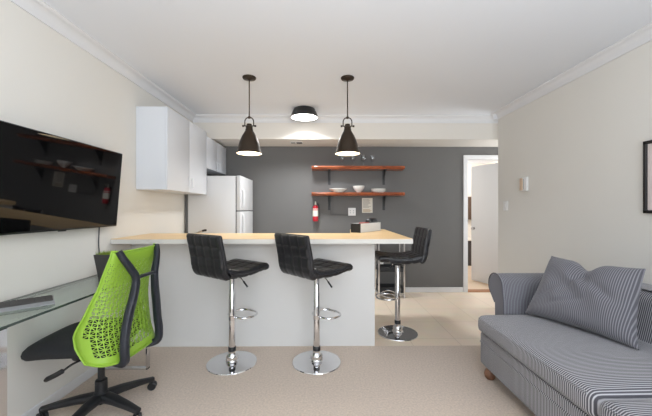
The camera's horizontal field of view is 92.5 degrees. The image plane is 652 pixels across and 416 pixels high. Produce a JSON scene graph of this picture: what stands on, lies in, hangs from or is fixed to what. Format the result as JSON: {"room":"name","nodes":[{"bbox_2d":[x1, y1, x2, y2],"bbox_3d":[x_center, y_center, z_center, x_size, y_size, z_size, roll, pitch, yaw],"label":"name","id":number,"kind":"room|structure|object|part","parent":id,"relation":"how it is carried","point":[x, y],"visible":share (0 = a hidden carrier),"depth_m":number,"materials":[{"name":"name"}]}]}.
{"room":"common room","nodes":[
{"label":"common room","id":0,"kind":"room"},
{"bbox_2d":[0,0,192,415],"bbox_3d":[-1.821,0.005,1.158,0.100,2.530,7.350,0,0,-1],"label":"wall","id":1,"kind":"structure","parent":0,"point":[49,84],"depth_m":2.09,"materials":[{"name":"paint"}]},
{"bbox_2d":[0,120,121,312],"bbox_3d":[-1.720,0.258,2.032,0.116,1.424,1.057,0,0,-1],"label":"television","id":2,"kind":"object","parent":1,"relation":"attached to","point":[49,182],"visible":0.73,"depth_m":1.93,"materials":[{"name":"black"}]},
{"bbox_2d":[21,340,131,415],"bbox_3d":[-1.756,1.235,0.228,0.012,0.070,5.290,0,0,-1],"label":"baseboard","id":3,"kind":"structure","parent":1,"relation":"attached to","point":[59,394],"depth_m":2.11,"materials":[{"name":"white paint"}]},
{"bbox_2d":[9,0,195,122],"bbox_3d":[-1.735,-1.215,0.903,0.068,0.090,6.640,0,0,-1],"label":"trim","id":4,"kind":"structure","parent":1,"relation":"attached to","point":[39,9],"depth_m":2.35,"materials":[{"name":"white paint"}]},
{"bbox_2d":[136,106,206,194],"bbox_3d":[-1.631,-0.574,3.432,0.320,0.783,0.995,0,0,-1],"label":"upper cabinet","id":5,"kind":"object","parent":1,"relation":"attached to","point":[171,150],"visible":1,"depth_m":2.96,"materials":[{"name":"white wood"}]},
{"bbox_3d":[-1.505,-0.574,3.184,0.018,0.783,0.495,0,0,-1],"label":"door","id":6,"kind":"part","parent":5,"relation":"part of","materials":[{"name":"white wood"}]},
{"bbox_3d":[-1.509,-0.574,3.682,0.018,0.783,0.495,0,0,-1],"label":"door","id":7,"kind":"part","parent":5,"relation":"part of","materials":[{"name":"white wood"}]},
{"bbox_2d":[207,137,225,174],"bbox_3d":[-1.640,-0.719,4.326,0.320,0.402,0.787,0,0,-1],"label":"upper cabinet","id":8,"kind":"object","parent":1,"relation":"attached to","point":[216,153],"visible":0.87,"depth_m":4.29,"materials":[{"name":"white wood"}]},
{"bbox_3d":[-1.514,-0.719,4.130,0.018,0.402,0.391,0,0,-1],"label":"door","id":9,"kind":"part","parent":8,"relation":"part of","materials":[{"name":"white wood"}]},
{"bbox_3d":[-1.518,-0.719,4.524,0.018,0.402,0.391,0,0,-1],"label":"door","id":10,"kind":"part","parent":8,"relation":"part of","materials":[{"name":"white wood"}]},
{"bbox_2d":[48,266,535,415],"bbox_3d":[1.046,1.320,2.560,5.860,0.100,10.100,0,0,-1],"label":"floor","id":11,"kind":"structure","parent":0,"point":[369,380],"depth_m":2.32,"materials":[{"name":"carpet"}]},
{"bbox_2d":[0,272,149,415],"bbox_3d":[-1.570,0.886,1.900,0.373,0.768,1.210,0,0,-1],"label":"glass desk","id":12,"kind":"object","parent":11,"relation":"on","point":[3,329],"visible":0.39,"depth_m":1.52,"materials":[{"name":"grey"}]},
{"bbox_3d":[-1.571,0.892,1.350,0.344,0.756,0.040,0,0,-1],"label":"leg frame","id":13,"kind":"part","parent":12,"relation":"part of","materials":[{"name":"silver metal"}]},
{"bbox_2d":[0,295,54,312],"bbox_3d":[-1.596,0.487,1.559,0.360,0.029,0.126,0,0,-44],"label":"keyboard","id":14,"kind":"object","parent":12,"relation":"on","point":[20,304],"visible":1,"depth_m":1.60,"materials":[{"name":"silver metal"}]},
{"bbox_3d":[-1.741,0.519,1.898,0.012,0.012,1.150,0,0,-1],"label":"rail","id":15,"kind":"part","parent":12,"relation":"part of","materials":[{"name":"silver metal"}]},
{"bbox_3d":[-1.570,0.508,1.900,0.373,0.012,1.210,0,0,-1],"label":"glass","id":16,"kind":"part","parent":12,"relation":"part of","materials":[{"name":"grey"}]},
{"bbox_2d":[93,249,115,281],"bbox_3d":[-1.521,0.393,2.175,0.116,0.218,0.116,0,0,-1],"label":"planter","id":17,"kind":"object","parent":12,"relation":"on","point":[101,259],"visible":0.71,"depth_m":2.13,"materials":[{"name":"grey"}]},
{"bbox_3d":[-1.582,0.892,2.480,0.344,0.756,0.040,0,0,-1],"label":"leg frame","id":18,"kind":"part","parent":12,"relation":"part of","materials":[{"name":"silver metal"}]},
{"bbox_2d":[20,243,162,415],"bbox_3d":[-1.428,0.751,1.933,0.683,1.036,0.615,0,0,4],"label":"office chair","id":19,"kind":"object","parent":11,"relation":"on","point":[101,343],"visible":1,"depth_m":1.82,"materials":[{"name":"lime green plastic mesh"},{"name":"black plastic"},{"name":"black fabric"}]},
{"bbox_3d":[-1.573,1.180,1.907,0.285,0.068,0.072,0,0,-17],"label":"leg","id":20,"kind":"part","parent":19,"relation":"part of","materials":[{"name":"black plastic"}]},
{"bbox_3d":[-1.429,0.889,1.804,0.042,0.041,0.149,0,0,22],"label":"height lever","id":21,"kind":"part","parent":19,"relation":"part of","materials":[{"name":"black plastic"}]},
{"bbox_3d":[-1.498,0.799,1.950,0.518,0.133,0.476,0,0,-4],"label":"seat","id":22,"kind":"part","parent":19,"relation":"part of","materials":[{"name":"black fabric"}]},
{"bbox_3d":[-1.421,1.180,1.786,0.072,0.068,0.286,0,0,4],"label":"leg","id":23,"kind":"part","parent":19,"relation":"part of","materials":[{"name":"black plastic"}]},
{"bbox_3d":[-1.258,0.557,1.945,0.203,0.643,0.497,0,0,4],"label":"backrest","id":24,"kind":"part","parent":19,"relation":"part of","materials":[{"name":"green plastic"}]},
{"bbox_3d":[-1.247,1.180,1.899,0.285,0.068,0.072,0,0,19],"label":"leg","id":25,"kind":"part","parent":19,"relation":"part of","materials":[{"name":"black plastic"}]},
{"bbox_3d":[-1.304,1.180,2.093,0.072,0.068,0.285,0,0,37],"label":"leg","id":26,"kind":"part","parent":19,"relation":"part of","materials":[{"name":"black plastic"}]},
{"bbox_2d":[186,176,252,232],"bbox_3d":[-1.414,0.422,4.292,0.725,1.695,0.680,0,0,-1],"label":"refrigerator","id":27,"kind":"object","parent":11,"relation":"on","point":[228,201],"visible":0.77,"depth_m":3.95,"materials":[{"name":"white metal"}]},
{"bbox_3d":[-1.764,0.432,4.288,0.024,1.615,0.674,0,0,-1],"label":"panel","id":28,"kind":"part","parent":27,"relation":"part of","materials":[{"name":"grey metal"}]},
{"bbox_3d":[-1.074,0.203,4.030,0.051,0.298,0.024,0,0,-1],"label":"door handle","id":29,"kind":"part","parent":27,"relation":"part of","materials":[{"name":"white metal"}]},
{"bbox_3d":[-1.075,-0.138,4.030,0.052,0.267,0.024,0,0,-1],"label":"door handle","id":30,"kind":"part","parent":27,"relation":"part of","materials":[{"name":"white metal"}]},
{"bbox_3d":[-1.112,0.621,4.295,0.055,1.178,0.680,0,0,-1],"label":"fridge door","id":31,"kind":"part","parent":27,"relation":"part of","materials":[{"name":"white metal"}]},
{"bbox_3d":[-1.112,-0.203,4.295,0.055,0.445,0.680,0,0,-1],"label":"freezer door","id":32,"kind":"part","parent":27,"relation":"part of","materials":[{"name":"white metal"}]},
{"bbox_2d":[186,233,268,375],"bbox_3d":[-0.793,0.731,2.549,0.418,1.078,0.515,0,0,35],"label":"bar stool","id":33,"kind":"object","parent":11,"relation":"on","point":[207,252],"visible":1,"depth_m":2.45,"materials":[{"name":"chrome"},{"name":"black leather"}]},
{"bbox_3d":[-0.905,0.362,2.392,0.405,0.338,0.130,0,0,35],"label":"backrest","id":34,"kind":"part","parent":33,"relation":"part of","materials":[{"name":"black leather"}]},
{"bbox_3d":[-0.775,1.256,2.575,0.404,0.027,0.404,0,0,35],"label":"plate","id":35,"kind":"part","parent":33,"relation":"part of","materials":[{"name":"silver metal"}]},
{"bbox_3d":[-0.775,0.852,2.575,0.054,0.593,0.054,0,0,35],"label":"post","id":36,"kind":"part","parent":33,"relation":"part of","materials":[{"name":"silver metal"}]},
{"bbox_3d":[-0.768,0.489,2.585,0.405,0.087,0.424,0,0,35],"label":"seat","id":37,"kind":"part","parent":33,"relation":"part of","materials":[{"name":"black leather"}]},
{"bbox_2d":[132,244,374,346],"bbox_3d":[-0.671,0.780,3.329,2.238,0.980,0.890,0,0,-1],"label":"breakfast bar base","id":38,"kind":"object","parent":11,"relation":"on","point":[194,308],"visible":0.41,"depth_m":2.88,"materials":[{"name":"white paint"}]},
{"bbox_2d":[110,229,412,243],"bbox_3d":[-0.534,0.269,3.194,2.510,0.042,1.202,0,0,-1],"label":"countertop","id":39,"kind":"structure","parent":38,"relation":"on","point":[384,236],"depth_m":2.62,"materials":[{"name":"brown wood"}]},
{"bbox_2d":[351,222,380,232],"bbox_3d":[0.445,0.201,3.452,0.120,0.095,0.446,0,0,37],"label":"storage box","id":40,"kind":"object","parent":39,"relation":"on","point":[355,227],"visible":0.95,"depth_m":3.32,"materials":[{"name":"white"}]},
{"bbox_3d":[0.311,0.201,3.278,0.120,0.095,0.006,0,0,37],"label":"panel","id":41,"kind":"part","parent":40,"relation":"part of","materials":[{"name":"grey metal"}]},
{"bbox_2d":[365,218,377,222],"bbox_3d":[0.518,0.172,3.548,0.104,0.138,0.175,0,0,37],"label":"glasses case","id":42,"kind":"object","parent":40,"relation":"in","point":[370,220],"visible":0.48,"depth_m":3.50,"materials":[{"name":"black plastic"}]},
{"bbox_2d":[274,232,352,374],"bbox_3d":[-0.101,0.731,2.565,0.515,1.078,0.418,0,0,-43],"label":"bar stool","id":43,"kind":"object","parent":11,"relation":"on","point":[294,251],"visible":1,"depth_m":2.49,"materials":[{"name":"chrome"},{"name":"black leather"}]},
{"bbox_3d":[-0.243,0.362,2.435,0.130,0.338,0.405,0,0,-43],"label":"backrest","id":44,"kind":"part","parent":43,"relation":"part of","materials":[{"name":"black leather"}]},
{"bbox_3d":[-0.078,0.852,2.586,0.054,0.593,0.054,0,0,-43],"label":"post","id":45,"kind":"part","parent":43,"relation":"part of","materials":[{"name":"silver metal"}]},
{"bbox_3d":[-0.078,1.256,2.586,0.404,0.027,0.404,0,0,-43],"label":"plate","id":46,"kind":"part","parent":43,"relation":"part of","materials":[{"name":"silver metal"}]},
{"bbox_3d":[-0.069,0.489,2.595,0.424,0.087,0.405,0,0,-43],"label":"seat","id":47,"kind":"part","parent":43,"relation":"part of","materials":[{"name":"black leather"}]},
{"bbox_2d":[375,244,405,298],"bbox_3d":[0.907,0.850,4.546,0.445,0.840,0.340,0,0,-1],"label":"kitchen cart","id":48,"kind":"object","parent":11,"relation":"on","point":[379,287],"visible":0.56,"depth_m":4.44,"materials":[{"name":"silver metal"}]},
{"bbox_3d":[0.750,0.850,4.697,0.036,0.840,0.035,0,0,-1],"label":"leg","id":49,"kind":"part","parent":48,"relation":"part of","materials":[{"name":"silver metal"}]},
{"bbox_3d":[0.752,0.850,4.427,0.036,0.840,0.035,0,0,-1],"label":"leg","id":50,"kind":"part","parent":48,"relation":"part of","materials":[{"name":"silver metal"}]},
{"bbox_2d":[376,283,402,292],"bbox_3d":[0.931,1.160,4.567,0.370,0.080,0.265,0,0,-1],"label":"shelf","id":51,"kind":"object","parent":48,"relation":"attached to","point":[384,287],"depth_m":4.44,"materials":[{"name":"grey metal"}]},
{"bbox_2d":[376,264,402,271],"bbox_3d":[0.931,0.863,4.567,0.370,0.065,0.265,0,0,-1],"label":"shelf","id":52,"kind":"object","parent":48,"relation":"attached to","point":[382,267],"depth_m":4.44,"materials":[{"name":"grey metal"}]},
{"bbox_3d":[0.898,1.195,4.413,0.431,0.140,0.067,0,0,5],"label":"curved rail","id":53,"kind":"part","parent":48,"relation":"part of","materials":[{"name":"silver metal"}]},
{"bbox_3d":[1.113,0.850,4.431,0.036,0.840,0.035,0,0,-1],"label":"leg","id":54,"kind":"part","parent":48,"relation":"part of","materials":[{"name":"silver metal"}]},
{"bbox_2d":[375,227,431,341],"bbox_3d":[0.763,0.731,3.188,0.515,1.078,0.418,0,0,-1],"label":"bar stool","id":55,"kind":"object","parent":11,"relation":"on","point":[418,253],"visible":0.99,"depth_m":3.13,"materials":[{"name":"black leather"}]},
{"bbox_3d":[0.731,0.852,3.187,0.054,0.593,0.054,0,0,-1],"label":"post","id":56,"kind":"part","parent":55,"relation":"part of","materials":[{"name":"silver metal"}]},
{"bbox_3d":[0.731,1.256,3.187,0.404,0.027,0.404,0,0,-1],"label":"plate","id":57,"kind":"part","parent":55,"relation":"part of","materials":[{"name":"silver metal"}]},
{"bbox_3d":[0.719,0.489,3.187,0.424,0.087,0.405,0,0,-1],"label":"seat","id":58,"kind":"part","parent":55,"relation":"part of","materials":[{"name":"black leather"}]},
{"bbox_3d":[0.956,0.362,3.189,0.130,0.338,0.405,0,0,-1],"label":"backrest","id":59,"kind":"part","parent":55,"relation":"part of","materials":[{"name":"black leather"}]},
{"bbox_2d":[468,238,470,265],"bbox_3d":[3.106,0.975,7.190,0.990,0.590,0.460,0,0,-1],"label":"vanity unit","id":60,"kind":"object","parent":11,"relation":"on","point":[469,239],"visible":0.02,"depth_m":6.98,"materials":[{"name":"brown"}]},
{"bbox_2d":[478,272,651,415],"bbox_3d":[1.702,0.887,1.216,1.082,0.765,2.801,0,0,-1],"label":"sofa","id":61,"kind":"object","parent":11,"relation":"on","point":[554,368],"visible":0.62,"depth_m":1.77,"materials":[{"name":"fabric"}]},
{"bbox_3d":[1.779,0.729,2.502,0.835,0.423,0.221,0,0,-1],"label":"arm","id":62,"kind":"part","parent":61,"relation":"part of","materials":[{"name":"fabric"}]},
{"bbox_2d":[525,256,645,349],"bbox_3d":[1.696,0.564,2.054,0.294,0.423,0.660,0,0,-20],"label":"cushion","id":63,"kind":"object","parent":61,"relation":"on","point":[603,301],"visible":1,"depth_m":1.93,"materials":[{"name":"fabric"}]},
{"bbox_2d":[601,399,651,415],"bbox_3d":[1.570,0.853,0.693,0.807,0.161,1.315,0,0,-1],"label":"seat cushion","id":64,"kind":"object","parent":61,"relation":"on","point":[609,407],"depth_m":1.27,"materials":[{"name":"fabric"}]},
{"bbox_3d":[2.080,0.723,1.300,0.325,0.435,2.480,0,0,-1],"label":"backrest","id":65,"kind":"part","parent":61,"relation":"part of","materials":[{"name":"fabric"}]},
{"bbox_2d":[193,123,497,146],"bbox_3d":[0.927,-1.105,4.504,5.460,0.310,0.510,0,0,-1],"label":"wall","id":66,"kind":"structure","parent":0,"point":[225,134],"depth_m":4.25,"materials":[{"name":"white paint"}]},
{"bbox_2d":[193,114,497,122],"bbox_3d":[0.930,-1.215,4.215,5.460,0.090,0.068,0,0,-1],"label":"trim","id":67,"kind":"structure","parent":66,"relation":"attached to","point":[199,118],"depth_m":4.22,"materials":[{"name":"white paint"}]},
{"bbox_2d":[43,0,651,114],"bbox_3d":[0.909,-1.310,1.184,5.560,0.100,7.350,0,0,-1],"label":"ceiling","id":68,"kind":"structure","parent":0,"point":[403,57],"depth_m":2.39,"materials":[{"name":"white paint"}]},
{"bbox_2d":[236,74,261,155],"bbox_3d":[-0.734,-0.895,2.983,0.241,0.730,0.241,0,0,-1],"label":"pendant lamp","id":69,"kind":"object","parent":68,"relation":"hanging from","point":[249,145],"visible":1,"depth_m":2.94,"materials":[{"name":"brown metal"}]},
{"bbox_3d":[-0.734,-0.640,2.983,0.241,0.220,0.241,0,0,-1],"label":"lamp shade","id":70,"kind":"part","parent":69,"relation":"part of","materials":[{"name":"brown metal"}]},
{"bbox_3d":[-0.734,-1.054,2.983,0.011,0.357,0.011,0,0,-1],"label":"rod","id":71,"kind":"part","parent":69,"relation":"part of","materials":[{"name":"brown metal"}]},
{"bbox_2d":[290,106,317,121],"bbox_3d":[-0.273,-1.200,3.928,0.348,0.119,0.348,0,0,-1],"label":"flush ceiling light","id":72,"kind":"object","parent":68,"relation":"attached to","point":[300,113],"visible":1,"depth_m":3.83,"materials":[{"name":"white glass"}]},
{"bbox_2d":[291,114,316,120],"bbox_3d":[-0.273,-1.151,3.928,0.331,0.021,0.331,0,0,-1],"label":"diffuser","id":73,"kind":"object","parent":72,"relation":"attached to","point":[297,117],"depth_m":3.90,"materials":[{"name":"white"}]},
{"bbox_2d":[335,75,359,155],"bbox_3d":[0.206,-0.895,2.992,0.241,0.730,0.241,0,0,-1],"label":"pendant lamp","id":74,"kind":"object","parent":68,"relation":"hanging from","point":[347,145],"visible":1,"depth_m":2.94,"materials":[{"name":"brown metal"}]},
{"bbox_3d":[0.206,-1.054,2.992,0.011,0.357,0.011,0,0,-1],"label":"rod","id":75,"kind":"part","parent":74,"relation":"part of","materials":[{"name":"brown metal"}]},
{"bbox_3d":[0.206,-0.640,2.992,0.241,0.220,0.241,0,0,-1],"label":"lamp shade","id":76,"kind":"part","parent":74,"relation":"part of","materials":[{"name":"brown metal"}]},
{"bbox_2d":[207,146,497,286],"bbox_3d":[0.924,0.005,4.809,5.460,2.530,0.100,0,0,-1],"label":"wall","id":77,"kind":"structure","parent":0,"point":[284,180],"depth_m":4.76,"materials":[{"name":"grey paint"}]},
{"bbox_2d":[313,201,318,220],"bbox_3d":[-0.158,0.036,4.696,0.095,0.297,0.105,0,0,-40],"label":"fire extinguisher","id":78,"kind":"object","parent":77,"relation":"attached to","point":[315,207],"visible":1,"depth_m":4.65,"materials":[{"name":"red metal"}]},
{"bbox_2d":[348,208,355,215],"bbox_3d":[0.394,0.042,4.748,0.115,0.118,0.011,0,0,-1],"label":"wall outlet","id":79,"kind":"object","parent":77,"relation":"attached to","point":[351,211],"visible":1,"depth_m":4.75,"materials":[{"name":"white plastic"}]},
{"bbox_2d":[312,166,404,184],"bbox_3d":[0.469,-0.498,4.637,1.362,0.260,0.235,0,0,-1],"label":"wall shelf","id":80,"kind":"object","parent":77,"relation":"attached to","point":[383,169],"visible":1,"depth_m":4.55,"materials":[{"name":"red wood"}]},
{"bbox_2d":[312,192,404,209],"bbox_3d":[0.469,-0.112,4.638,1.362,0.260,0.234,0,0,-1],"label":"wall shelf","id":81,"kind":"object","parent":77,"relation":"attached to","point":[383,194],"visible":1,"depth_m":4.54,"materials":[{"name":"red wood"}]},
{"bbox_2d":[329,188,346,191],"bbox_3d":[0.178,-0.270,4.607,0.270,0.054,0.270,0,0,-1],"label":"serving plate","id":82,"kind":"object","parent":81,"relation":"on","point":[331,189],"visible":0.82,"depth_m":4.52,"materials":[{"name":"white ceramic"}]},
{"bbox_2d":[353,186,364,191],"bbox_3d":[0.486,-0.292,4.630,0.176,0.098,0.176,0,0,-1],"label":"bowl","id":83,"kind":"object","parent":81,"relation":"on","point":[356,188],"visible":0.8,"depth_m":4.58,"materials":[{"name":"white ceramic"}]},
{"bbox_2d":[362,198,372,212],"bbox_3d":[0.629,-0.055,4.754,0.160,0.226,0.003,0,0,-1],"label":"paper notice","id":84,"kind":"object","parent":77,"relation":"attached to","point":[367,203],"visible":1,"depth_m":4.75,"materials":[{"name":"beige paper"}]},
{"bbox_2d":[405,287,462,291],"bbox_3d":[0.524,1.232,4.748,3.140,0.075,0.014,0,0,-1],"label":"baseboard","id":85,"kind":"structure","parent":77,"relation":"attached to","point":[407,289],"depth_m":4.75,"materials":[{"name":"white paint"}]},
{"bbox_2d":[468,289,489,291],"bbox_3d":[2.541,1.264,4.825,0.765,0.012,0.140,0,0,-1],"label":"trim","id":86,"kind":"structure","parent":77,"relation":"attached to","point":[469,290],"depth_m":4.82,"materials":[{"name":"brown wood"}]},
{"bbox_2d":[463,155,497,291],"bbox_3d":[2.541,0.224,4.825,0.889,2.092,0.136,0,0,-1],"label":"trim","id":87,"kind":"structure","parent":77,"relation":"attached to","point":[466,158],"depth_m":4.75,"materials":[{"name":"white paint"}]},
{"bbox_2d":[468,161,494,163],"bbox_3d":[2.891,-1.130,6.203,2.100,0.100,2.650,0,0,-1],"label":"ceiling","id":88,"kind":"structure","parent":0,"point":[469,162],"depth_m":7.25,"materials":[{"name":"white paint"}]},
{"bbox_2d":[468,161,497,237],"bbox_3d":[2.891,0.005,6.203,2.100,2.530,2.650,0,0,-1],"label":"wall","id":89,"kind":"structure","parent":0,"point":[469,165],"depth_m":7.43,"materials":[{"name":"white paint"}]},
{"bbox_2d":[468,197,470,219],"bbox_3d":[3.054,-0.020,7.381,1.050,0.540,0.098,0,0,-1],"label":"upper cabinet","id":90,"kind":"object","parent":89,"relation":"attached to","point":[469,198],"visible":0.02,"depth_m":7.33,"materials":[{"name":"brown wood"}]},
{"bbox_2d":[471,163,497,283],"bbox_3d":[2.746,0.254,5.214,0.138,2.008,0.745,0,0,-23],"label":"door","id":91,"kind":"structure","parent":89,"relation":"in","point":[484,178],"depth_m":5.30,"materials":[{"name":"white paint"}]},
{"bbox_2d":[498,40,651,284],"bbox_3d":[2.982,0.005,0.799,1.420,2.530,6.540,0,0,-1],"label":"wall","id":92,"kind":"structure","parent":0,"point":[578,145],"depth_m":2.74,"materials":[{"name":"paint"}]},
{"bbox_2d":[503,201,507,210],"bbox_3d":[2.236,-0.040,3.887,0.013,0.120,0.100,0,0,-1],"label":"light switch","id":93,"kind":"object","parent":92,"relation":"attached to","point":[505,203],"visible":1,"depth_m":3.88,"materials":[{"name":"white plastic"}]},
{"bbox_2d":[520,177,527,190],"bbox_3d":[2.232,-0.280,3.522,0.028,0.156,0.120,0,0,-1],"label":"thermostat","id":94,"kind":"object","parent":92,"relation":"attached to","point":[524,180],"visible":1,"depth_m":3.49,"materials":[{"name":"white plastic"}]},
{"bbox_2d":[490,22,651,119],"bbox_3d":[2.238,-1.215,0.872,0.068,0.090,6.500,0,0,-1],"label":"trim","id":95,"kind":"structure","parent":92,"relation":"attached to","point":[643,35],"depth_m":2.67,"materials":[{"name":"white paint"}]},
{"bbox_2d":[643,140,651,212],"bbox_3d":[2.249,-0.223,1.952,0.025,0.505,0.500,0,0,-1],"label":"picture frame","id":96,"kind":"object","parent":92,"relation":"attached to","point":[647,145],"visible":1,"depth_m":2.18,"materials":[{"name":"black wood"}]}
]}

